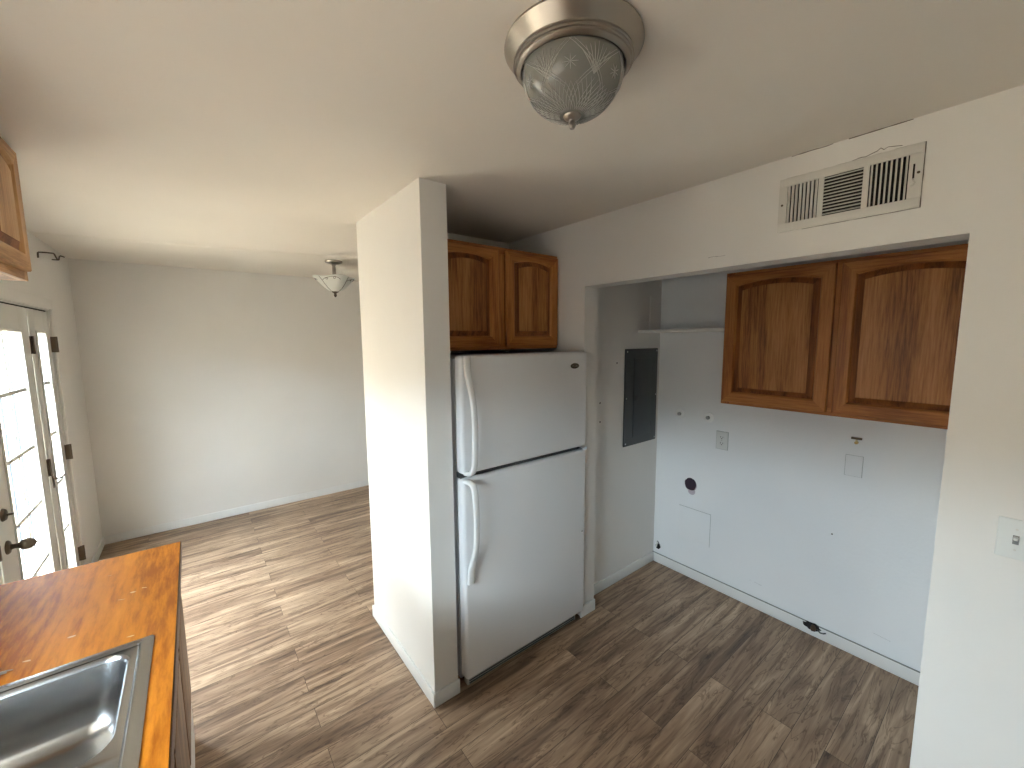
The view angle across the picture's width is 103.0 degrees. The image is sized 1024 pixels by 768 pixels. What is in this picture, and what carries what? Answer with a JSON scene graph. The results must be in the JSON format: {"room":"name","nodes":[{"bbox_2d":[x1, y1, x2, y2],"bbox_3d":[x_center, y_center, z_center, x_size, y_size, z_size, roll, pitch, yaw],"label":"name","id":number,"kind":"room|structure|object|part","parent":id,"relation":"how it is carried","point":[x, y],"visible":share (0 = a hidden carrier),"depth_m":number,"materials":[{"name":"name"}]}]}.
{"room":"kitchen","nodes":[
{"label":"kitchen","id":0,"kind":"room"},
{"bbox_2d":[4,436,42,575],"bbox_3d":[-8.164,1.648,2.617,8.114,0.120,10.100,-5,8,-38],"label":"ground","id":1,"kind":"structure","parent":0,"point":[9,438],"depth_m":4.97,"materials":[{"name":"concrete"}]},
{"bbox_2d":[0,332,40,578],"bbox_3d":[-4.554,0.256,3.988,0.120,2.290,3.220,-5,8,-38],"label":"fence","id":2,"kind":"object","parent":1,"relation":"on","point":[26,559],"visible":0.04,"depth_m":3.25,"materials":[{"name":"white"}]},
{"bbox_3d":[-4.546,1.374,4.112,0.120,0.040,3.220,-5,8,-38],"label":"rail","id":3,"kind":"part","parent":2,"relation":"part of","materials":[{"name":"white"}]},
{"bbox_2d":[0,231,101,563],"bbox_3d":[-1.677,0.463,0.888,0.150,2.440,6.384,-5,8,-38],"label":"wall","id":4,"kind":"structure","parent":0,"point":[48,278],"depth_m":3.09,"materials":[{"name":"paint"}]},
{"bbox_2d":[0,565,2,584],"bbox_3d":[-2.189,0.615,1.645,0.049,1.954,0.365,-5,8,-38],"label":"door","id":5,"kind":"structure","parent":4,"relation":"in","point":[1,578],"depth_m":1.82,"materials":[{"name":"paint"}]},
{"bbox_2d":[0,137,31,280],"bbox_3d":[-1.621,-0.555,1.063,0.304,0.451,0.815,-5,8,-38],"label":"upper cabinet","id":6,"kind":"object","parent":4,"relation":"attached to","point":[15,262],"visible":1,"depth_m":1.35,"materials":[{"name":"brown wood"}]},
{"bbox_3d":[-1.629,-0.601,1.301,0.016,0.317,0.245,-5,8,-38],"label":"panel","id":7,"kind":"part","parent":6,"relation":"part of","materials":[{"name":"brown wood"}]},
{"bbox_3d":[-1.523,-0.565,1.139,0.019,0.451,0.815,-5,8,-38],"label":"frame","id":8,"kind":"part","parent":6,"relation":"part of","materials":[{"name":"brown wood"}]},
{"bbox_2d":[0,301,44,311],"bbox_3d":[-2.602,-0.414,2.052,0.021,0.010,1.681,-5,8,-38],"label":"trim","id":9,"kind":"structure","parent":4,"relation":"attached to","point":[0,301],"depth_m":2.35,"materials":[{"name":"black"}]},
{"bbox_2d":[0,303,60,583],"bbox_3d":[-2.544,0.560,2.168,0.140,1.954,0.888,-5,8,-38],"label":"door","id":10,"kind":"structure","parent":4,"relation":"in","point":[13,319],"depth_m":2.27,"materials":[{"name":"paint"}]},
{"bbox_3d":[-2.309,0.757,1.923,0.100,0.064,0.064,-5,8,-38],"label":"knob","id":11,"kind":"part","parent":10,"relation":"part of","materials":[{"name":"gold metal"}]},
{"bbox_2d":[0,285,86,565],"bbox_3d":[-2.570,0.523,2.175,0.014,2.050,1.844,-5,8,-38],"label":"trim","id":12,"kind":"structure","parent":4,"relation":"attached to","point":[6,293],"depth_m":2.79,"materials":[{"name":"paint"}]},
{"bbox_2d":[37,251,64,260],"bbox_3d":[-3.172,-0.873,2.795,0.032,0.122,0.732,-5,8,-38],"label":"curtain hook","id":13,"kind":"object","parent":4,"relation":"attached to","point":[38,252],"visible":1,"depth_m":2.85,"materials":[{"name":"brown"}]},
{"bbox_2d":[25,308,85,569],"bbox_3d":[-2.974,0.507,2.669,0.085,1.954,0.454,-5,8,-38],"label":"door","id":14,"kind":"structure","parent":4,"relation":"in","point":[70,555],"depth_m":2.67,"materials":[{"name":"paint"}]},
{"bbox_2d":[91,537,104,562],"bbox_3d":[-3.352,1.400,3.284,0.012,0.074,0.697,-5,8,-38],"label":"baseboard","id":15,"kind":"structure","parent":4,"relation":"attached to","point":[97,554],"depth_m":3.36,"materials":[{"name":"paint"}]},
{"bbox_2d":[68,258,367,536],"bbox_3d":[-1.931,0.031,4.798,4.605,2.440,0.120,-5,8,-38],"label":"wall","id":16,"kind":"structure","parent":0,"point":[207,391],"depth_m":3.95,"materials":[{"name":"paint"}]},
{"bbox_2d":[104,479,368,544],"bbox_3d":[-1.870,1.211,4.886,4.335,0.074,0.012,-5,8,-38],"label":"baseboard","id":17,"kind":"structure","parent":16,"relation":"attached to","point":[145,531],"depth_m":4.09,"materials":[{"name":"paint"}]},
{"bbox_2d":[356,177,509,691],"bbox_3d":[-0.232,0.276,2.478,1.027,2.440,0.827,-5,8,-38],"label":"wall partition","id":18,"kind":"structure","parent":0,"point":[402,248],"depth_m":1.98,"materials":[{"name":"paint"}]},
{"bbox_2d":[372,605,459,707],"bbox_3d":[0.469,1.386,3.147,2.810,0.074,0.851,-5,8,-38],"label":"baseboard","id":19,"kind":"structure","parent":18,"relation":"attached to","point":[437,698],"depth_m":2.08,"materials":[{"name":"paint"}]},
{"bbox_2d":[447,239,557,350],"bbox_3d":[-0.212,-0.496,2.470,0.891,0.565,0.507,-5,8,-38],"label":"upper cabinet","id":20,"kind":"object","parent":18,"relation":"attached to","point":[500,298],"visible":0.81,"depth_m":2.28,"materials":[{"name":"brown wood"}]},
{"bbox_3d":[-0.236,-0.469,2.141,0.301,0.440,0.016,-5,8,-38],"label":"panel","id":21,"kind":"part","parent":20,"relation":"part of","materials":[{"name":"brown wood"}]},
{"bbox_3d":[-0.236,-0.459,2.143,0.411,0.530,0.019,-5,8,-38],"label":"door","id":22,"kind":"part","parent":20,"relation":"part of","materials":[{"name":"brown wood"}]},
{"bbox_3d":[0.124,-0.493,2.423,0.401,0.530,0.019,-5,8,-38],"label":"door","id":23,"kind":"part","parent":20,"relation":"part of","materials":[{"name":"brown wood"}]},
{"bbox_3d":[0.124,-0.503,2.422,0.291,0.440,0.016,-5,8,-38],"label":"panel","id":24,"kind":"part","parent":20,"relation":"part of","materials":[{"name":"brown wood"}]},
{"bbox_2d":[98,485,918,767],"bbox_3d":[0.085,1.570,2.394,4.605,0.120,6.624,-5,8,-38],"label":"floor","id":25,"kind":"structure","parent":0,"point":[291,665],"depth_m":2.10,"materials":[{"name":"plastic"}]},
{"bbox_2d":[173,593,194,767],"bbox_3d":[-0.803,1.287,0.506,0.615,0.874,2.772,-5,8,-38],"label":"base cabinet","id":26,"kind":"object","parent":25,"relation":"on","point":[184,743],"visible":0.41,"depth_m":1.42,"materials":[{"name":"brown wood"}]},
{"bbox_2d":[0,542,181,767],"bbox_3d":[-0.810,0.831,0.463,0.640,0.040,2.787,-5,8,-38],"label":"countertop","id":27,"kind":"structure","parent":26,"relation":"on","point":[48,621],"depth_m":1.25,"materials":[{"name":"orange wood"}]},
{"bbox_2d":[0,669,12,677],"bbox_3d":[-1.314,0.743,1.037,0.053,0.016,0.022,-5,8,-38],"label":"metal clip","id":28,"kind":"object","parent":27,"relation":"on","point":[5,672],"visible":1,"depth_m":1.04,"materials":[{"name":"silver metal"}]},
{"bbox_2d":[0,635,154,767],"bbox_3d":[-1.004,0.870,0.693,0.568,0.184,0.852,-5,8,-38],"label":"sink","id":29,"kind":"object","parent":27,"relation":"in","point":[89,711],"visible":1,"depth_m":1.02,"materials":[{"name":"silver metal"}]},
{"bbox_3d":[-1.000,0.864,1.200,0.012,0.135,0.410,-5,8,-38],"label":"drawer","id":30,"kind":"part","parent":26,"relation":"part of","materials":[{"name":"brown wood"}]},
{"bbox_3d":[-1.272,0.827,1.544,0.012,0.135,0.410,-5,8,-38],"label":"drawer","id":31,"kind":"part","parent":26,"relation":"part of","materials":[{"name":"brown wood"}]},
{"bbox_3d":[-0.998,1.159,1.233,0.012,0.430,0.410,-5,8,-38],"label":"door","id":32,"kind":"part","parent":26,"relation":"part of","materials":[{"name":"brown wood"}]},
{"bbox_3d":[-1.270,1.123,1.577,0.012,0.430,0.410,-5,8,-38],"label":"door","id":33,"kind":"part","parent":26,"relation":"part of","materials":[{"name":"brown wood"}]},
{"bbox_2d":[450,351,586,684],"bbox_3d":[-0.093,0.654,2.460,0.858,1.690,0.803,-5,8,-38],"label":"refrigerator","id":34,"kind":"object","parent":25,"relation":"on","point":[519,418],"visible":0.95,"depth_m":2.13,"materials":[{"name":"white metal"}]},
{"bbox_3d":[-0.191,0.155,1.865,0.042,0.562,0.075,-5,8,-38],"label":"handle","id":35,"kind":"part","parent":34,"relation":"part of","materials":[{"name":"white plastic"}]},
{"bbox_3d":[-0.187,0.713,1.927,0.042,0.523,0.075,-5,8,-38],"label":"handle","id":36,"kind":"part","parent":34,"relation":"part of","materials":[{"name":"white plastic"}]},
{"bbox_3d":[0.086,0.118,2.165,0.858,0.562,0.064,-5,8,-38],"label":"freezer door","id":37,"kind":"part","parent":34,"relation":"part of","materials":[{"name":"white metal"}]},
{"bbox_3d":[0.092,0.934,2.256,0.858,1.036,0.064,-5,8,-38],"label":"fridge door","id":38,"kind":"part","parent":34,"relation":"part of","materials":[{"name":"white metal"}]},
{"bbox_2d":[0,0,1023,280],"bbox_3d":[0.066,-0.970,2.112,4.605,0.127,6.624,-5,8,-38],"label":"ceiling","id":39,"kind":"structure","parent":0,"point":[249,136],"depth_m":1.19,"materials":[{"name":"paint"}]},
{"bbox_2d":[312,259,354,296],"bbox_3d":[-1.528,-0.902,3.510,0.314,0.307,0.314,0,6,6],"label":"ceiling lamp","id":40,"kind":"object","parent":39,"relation":"attached to","point":[335,283],"visible":1,"depth_m":3.44,"materials":[{"name":"white glass"}]},
{"bbox_3d":[-1.528,-0.859,3.514,0.314,0.130,0.314,0,6,6],"label":"lamp shade","id":41,"kind":"part","parent":40,"relation":"part of","materials":[{"name":"white glass"}]},
{"bbox_3d":[-1.529,-0.911,3.509,0.032,0.230,0.032,-5,8,-38],"label":"stem","id":42,"kind":"part","parent":40,"relation":"part of","materials":[{"name":"silver metal"}]},
{"bbox_2d":[504,0,644,129],"bbox_3d":[0.142,-0.696,0.960,0.320,0.180,0.320,-5,8,-38],"label":"ceiling lamp","id":43,"kind":"object","parent":39,"relation":"attached to","point":[570,59],"visible":1,"depth_m":0.87,"materials":[{"name":"glass"}]},
{"bbox_3d":[0.142,-0.685,0.961,0.236,0.102,0.236,-5,8,-38],"label":"lamp shade","id":44,"kind":"part","parent":43,"relation":"part of","materials":[{"name":"clear glass"}]},
{"bbox_2d":[594,280,661,583],"bbox_3d":[0.934,0.159,3.446,1.771,2.440,0.732,-5,8,-38],"label":"wall","id":45,"kind":"structure","parent":0,"point":[625,478],"depth_m":2.87,"materials":[{"name":"paint"}]},
{"bbox_2d":[594,552,652,594],"bbox_3d":[0.799,1.401,2.996,0.823,0.074,0.012,-5,8,-38],"label":"baseboard","id":46,"kind":"structure","parent":45,"relation":"attached to","point":[615,577],"depth_m":3.00,"materials":[{"name":"paint"}]},
{"bbox_2d":[623,348,657,446],"bbox_3d":[0.941,0.090,2.966,0.391,0.694,0.018,-5,8,-38],"label":"breaker panel","id":47,"kind":"object","parent":45,"relation":"attached to","point":[640,370],"visible":1,"depth_m":2.95,"materials":[{"name":"grey metal"}]},
{"bbox_3d":[0.951,0.093,2.970,0.213,0.564,0.006,-5,8,-38],"label":"door","id":48,"kind":"part","parent":47,"relation":"part of","materials":[{"name":"grey metal"}]},
{"bbox_2d":[509,85,1023,767],"bbox_3d":[1.190,0.362,1.598,0.122,2.441,3.973,-5,8,-38],"label":"wall","id":49,"kind":"structure","parent":0,"point":[970,705],"depth_m":1.27,"materials":[{"name":"paint"}]},
{"bbox_2d":[580,599,594,617],"bbox_3d":[0.456,1.440,2.665,0.136,0.074,0.113,-5,8,-38],"label":"baseboard","id":50,"kind":"object","parent":49,"relation":"attached to","point":[589,606],"visible":0.59,"depth_m":2.62,"materials":[{"name":"paint"}]},
{"bbox_2d":[777,141,925,232],"bbox_3d":[1.147,-0.667,1.415,0.019,0.195,0.395,-5,8,-38],"label":"air vent","id":51,"kind":"object","parent":49,"relation":"in","point":[889,181],"visible":1,"depth_m":1.39,"materials":[{"name":"white metal"}]},
{"bbox_2d":[994,516,1023,561],"bbox_3d":[1.444,0.448,1.168,0.020,0.118,0.072,-5,8,-38],"label":"light switch","id":52,"kind":"object","parent":49,"relation":"attached to","point":[1009,543],"visible":1,"depth_m":1.18,"materials":[{"name":"white plastic"}]},
{"bbox_2d":[653,240,968,671],"bbox_3d":[1.679,0.259,2.499,0.103,2.440,1.687,-5,8,-38],"label":"wall","id":53,"kind":"structure","parent":0,"point":[775,517],"depth_m":2.46,"materials":[{"name":"paint"}]},
{"bbox_2d":[676,409,684,417],"bbox_3d":[1.224,0.217,2.977,0.026,0.072,0.072,-5,8,-38],"label":"cap","id":54,"kind":"object","parent":53,"relation":"attached to","point":[680,413],"visible":1,"depth_m":2.97,"materials":[{"name":"white plastic"}]},
{"bbox_2d":[638,328,723,332],"bbox_3d":[1.194,-0.358,2.738,0.282,0.020,0.613,-5,8,-38],"label":"shelf","id":55,"kind":"object","parent":53,"relation":"attached to","point":[702,329],"visible":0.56,"depth_m":2.65,"materials":[{"name":"paint"}]},
{"bbox_2d":[685,478,696,494],"bbox_3d":[1.299,0.744,2.964,0.007,0.124,0.092,-5,8,-38],"label":"power outlet","id":56,"kind":"object","parent":53,"relation":"in","point":[690,484],"visible":1,"depth_m":2.96,"materials":[{"name":"grey plastic"}]},
{"bbox_2d":[704,412,713,422],"bbox_3d":[1.353,0.233,2.813,0.026,0.072,0.072,-5,8,-38],"label":"cap","id":57,"kind":"object","parent":53,"relation":"attached to","point":[708,417],"visible":1,"depth_m":2.81,"materials":[{"name":"white plastic"}]},
{"bbox_2d":[716,431,728,450],"bbox_3d":[1.421,0.382,2.758,0.009,0.124,0.080,-5,8,-38],"label":"power outlet","id":58,"kind":"object","parent":53,"relation":"attached to","point":[721,437],"visible":1,"depth_m":2.75,"materials":[{"name":"white plastic"}]},
{"bbox_2d":[653,551,919,685],"bbox_3d":[1.641,1.438,2.600,0.013,0.075,1.675,-5,8,-38],"label":"baseboard","id":59,"kind":"structure","parent":53,"relation":"attached to","point":[890,665],"depth_m":2.48,"materials":[{"name":"paint"}]},
{"bbox_2d":[803,621,825,634],"bbox_3d":[1.776,1.438,2.398,0.032,0.049,0.117,-5,8,-38],"label":"stub","id":60,"kind":"object","parent":53,"relation":"attached to","point":[813,627],"visible":1,"depth_m":2.40,"materials":[{"name":"black metal"}]},
{"bbox_2d":[721,243,967,428],"bbox_3d":[1.696,-0.229,2.075,0.323,0.760,1.076,-5,8,-38],"label":"upper cabinet","id":61,"kind":"object","parent":53,"relation":"attached to","point":[874,337],"visible":0.86,"depth_m":1.93,"materials":[{"name":"brown wood"}]},
{"bbox_3d":[1.408,-0.250,2.194,0.016,0.637,0.400,-5,8,-38],"label":"panel","id":62,"kind":"part","parent":61,"relation":"part of","materials":[{"name":"brown wood"}]},
{"bbox_3d":[1.408,-0.240,2.195,0.019,0.727,0.510,-5,8,-38],"label":"door","id":63,"kind":"part","parent":61,"relation":"part of","materials":[{"name":"brown wood"}]},
{"bbox_3d":[1.737,-0.196,1.778,0.019,0.727,0.512,-5,8,-38],"label":"door","id":64,"kind":"part","parent":61,"relation":"part of","materials":[{"name":"brown wood"}]},
{"bbox_3d":[1.736,-0.206,1.777,0.016,0.637,0.402,-5,8,-38],"label":"panel","id":65,"kind":"part","parent":61,"relation":"part of","materials":[{"name":"brown wood"}]},
{"bbox_2d":[844,454,863,477],"bbox_3d":[1.855,0.445,2.212,0.005,0.116,0.076,-5,8,-38],"label":"cover","id":66,"kind":"object","parent":53,"relation":"attached to","point":[853,464],"visible":1,"depth_m":2.21,"materials":[{"name":"paint"}]},
{"bbox_2d":[851,437,861,443],"bbox_3d":[1.853,0.305,2.192,0.016,0.037,0.046,-5,8,-38],"label":"valve","id":67,"kind":"object","parent":53,"relation":"attached to","point":[855,438],"visible":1,"depth_m":2.19,"materials":[{"name":"brown"}]}
]}

